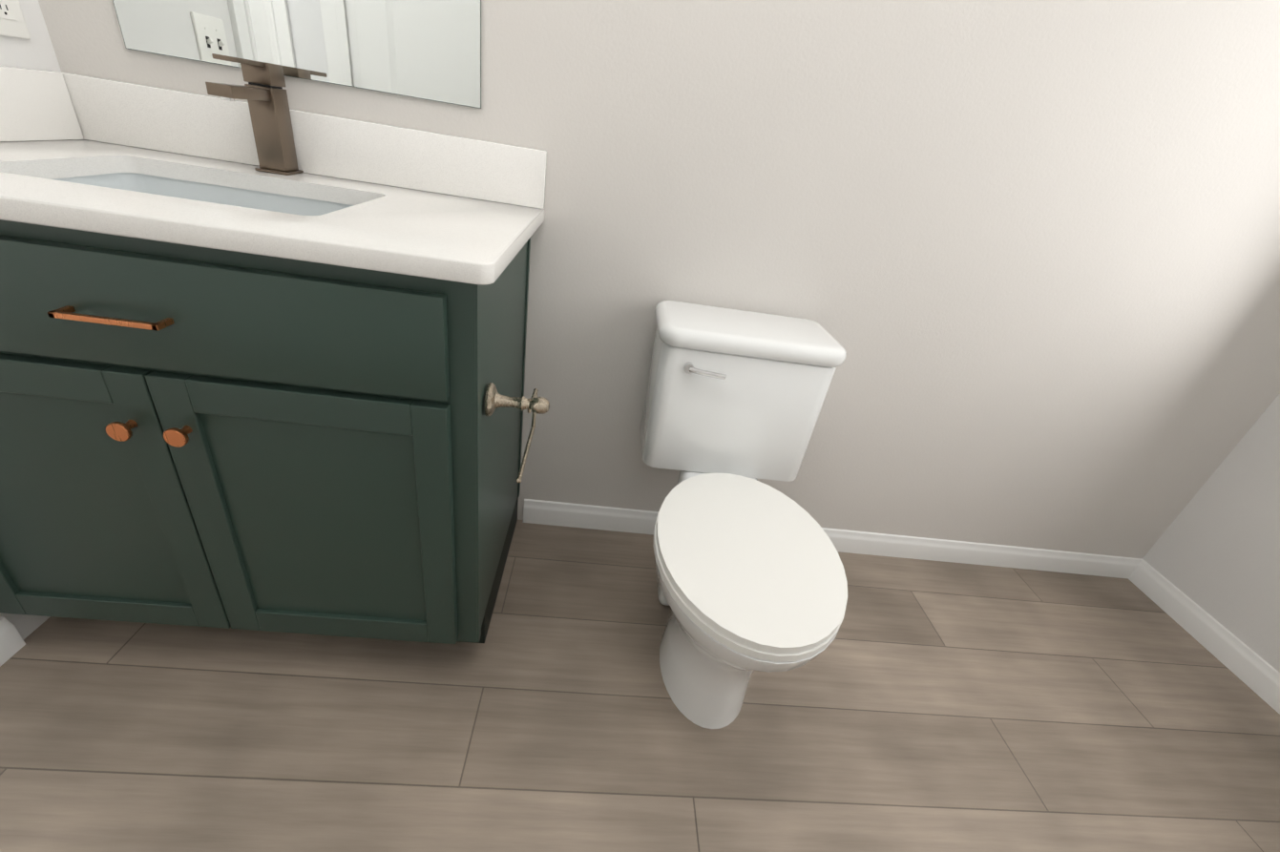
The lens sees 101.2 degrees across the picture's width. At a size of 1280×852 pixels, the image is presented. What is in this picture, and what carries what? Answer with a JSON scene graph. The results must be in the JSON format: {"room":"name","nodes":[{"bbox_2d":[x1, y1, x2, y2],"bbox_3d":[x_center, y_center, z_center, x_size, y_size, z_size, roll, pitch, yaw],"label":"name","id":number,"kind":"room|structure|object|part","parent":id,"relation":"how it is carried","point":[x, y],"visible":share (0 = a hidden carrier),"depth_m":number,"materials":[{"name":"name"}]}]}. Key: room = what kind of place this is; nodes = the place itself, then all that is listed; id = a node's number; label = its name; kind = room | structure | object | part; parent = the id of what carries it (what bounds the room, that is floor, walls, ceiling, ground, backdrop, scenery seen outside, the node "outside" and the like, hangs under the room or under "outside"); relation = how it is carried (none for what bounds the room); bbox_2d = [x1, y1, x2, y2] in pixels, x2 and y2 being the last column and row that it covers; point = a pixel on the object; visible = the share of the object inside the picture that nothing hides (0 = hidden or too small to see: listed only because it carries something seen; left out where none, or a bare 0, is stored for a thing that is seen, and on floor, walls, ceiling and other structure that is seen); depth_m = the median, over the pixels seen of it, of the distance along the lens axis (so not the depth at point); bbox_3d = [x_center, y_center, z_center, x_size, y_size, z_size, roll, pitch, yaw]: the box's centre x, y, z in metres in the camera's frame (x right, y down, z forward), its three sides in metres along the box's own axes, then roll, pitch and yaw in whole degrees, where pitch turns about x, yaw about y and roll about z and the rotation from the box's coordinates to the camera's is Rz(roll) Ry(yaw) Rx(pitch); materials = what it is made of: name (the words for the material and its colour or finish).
{"room":"bathroom","nodes":[
{"label":"bathroom","id":0,"kind":"room"},
{"bbox_2d":[0,0,61,639],"bbox_3d":[-1.179,-0.851,0.905,0.130,2.440,3.330,6,29,-6],"label":"wall","id":1,"kind":"structure","parent":0,"point":[35,51],"depth_m":0.99,"materials":[{"name":"paint"}]},
{"bbox_2d":[0,0,30,39],"bbox_3d":[-1.121,-0.752,0.918,0.008,0.120,0.072,6,29,-6],"label":"electrical outlet plate","id":2,"kind":"object","parent":1,"relation":"attached to","point":[12,23],"visible":1,"depth_m":0.94,"materials":[{"name":"white plastic"}]},
{"bbox_2d":[0,65,546,209],"bbox_3d":[-0.671,-0.458,0.873,0.954,0.116,0.558,6,29,-6],"label":"backsplash","id":3,"kind":"structure","parent":1,"relation":"attached to","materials":[{"name":"stone"}]},
{"bbox_2d":[0,519,1279,851],"bbox_3d":[-0.351,0.340,1.616,4.565,0.060,3.470,6,29,-6],"label":"floor","id":4,"kind":"structure","parent":0,"point":[926,706],"depth_m":1.11,"materials":[{"name":"brown wood"}]},
{"bbox_2d":[0,65,546,644],"bbox_3d":[-0.738,-0.060,1.088,0.954,1.030,0.575,6,29,-6],"label":"bathroom vanity","id":5,"kind":"object","parent":4,"relation":"on","point":[239,390],"visible":1,"depth_m":0.89,"materials":[{"name":"green wood"}]},
{"bbox_2d":[0,137,545,285],"bbox_3d":[-0.681,-0.395,0.908,0.954,0.030,0.558,6,29,-6],"label":"countertop","id":6,"kind":"structure","parent":5,"relation":"on","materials":[{"name":"stone"}]},
{"bbox_2d":[205,53,303,175],"bbox_3d":[-0.728,-0.580,0.994,0.062,0.190,0.171,6,29,-6],"label":"faucet","id":7,"kind":"object","parent":6,"relation":"on","point":[262,92],"visible":1,"depth_m":1.02,"materials":[{"name":"brown metal"}]},
{"bbox_2d":[484,382,549,482],"bbox_3d":[-0.219,-0.006,0.944,0.108,0.133,0.186,6,29,-6],"label":"toilet paper holder","id":8,"kind":"object","parent":5,"relation":"attached to","point":[494,399],"visible":1,"depth_m":0.92,"materials":[{"name":"silver metal"}]},
{"bbox_2d":[639,300,847,729],"bbox_3d":[0.203,0.213,1.174,0.423,0.752,0.743,6,29,-6],"label":"toilet","id":9,"kind":"object","parent":4,"relation":"on","point":[751,577],"visible":1,"depth_m":1.13,"materials":[{"name":"white ceramic"}]},
{"bbox_2d":[38,0,1279,558],"bbox_3d":[0.449,-0.717,1.159,3.170,2.440,0.136,6,29,-6],"label":"wall","id":10,"kind":"structure","parent":0,"point":[1017,262],"depth_m":1.21,"materials":[{"name":"paint"}]},
{"bbox_3d":[-0.587,-1.144,0.802,0.675,1.042,0.005,6,29,-6],"label":"mirror","id":11,"kind":"part","parent":10,"relation":"part of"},
{"bbox_2d":[523,499,1145,580],"bbox_3d":[0.681,0.377,1.714,2.097,0.083,0.013,6,29,-6],"label":"baseboard","id":12,"kind":"structure","parent":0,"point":[535,512],"depth_m":1.73,"materials":[{"name":"white paint"}]},
{"bbox_2d":[1142,393,1279,672],"bbox_3d":[1.979,-0.125,0.573,0.130,2.440,1.576,6,29,-6],"label":"wall","id":13,"kind":"structure","parent":0,"point":[1214,552],"depth_m":1.55,"materials":[{"name":"paint"}]},
{"bbox_2d":[1130,562,1279,714],"bbox_3d":[1.736,0.878,1.147,0.013,0.083,1.530,6,29,-6],"label":"baseboard","id":14,"kind":"structure","parent":13,"relation":"attached to","point":[1248,667],"depth_m":1.58,"materials":[{"name":"white paint"}]}
]}

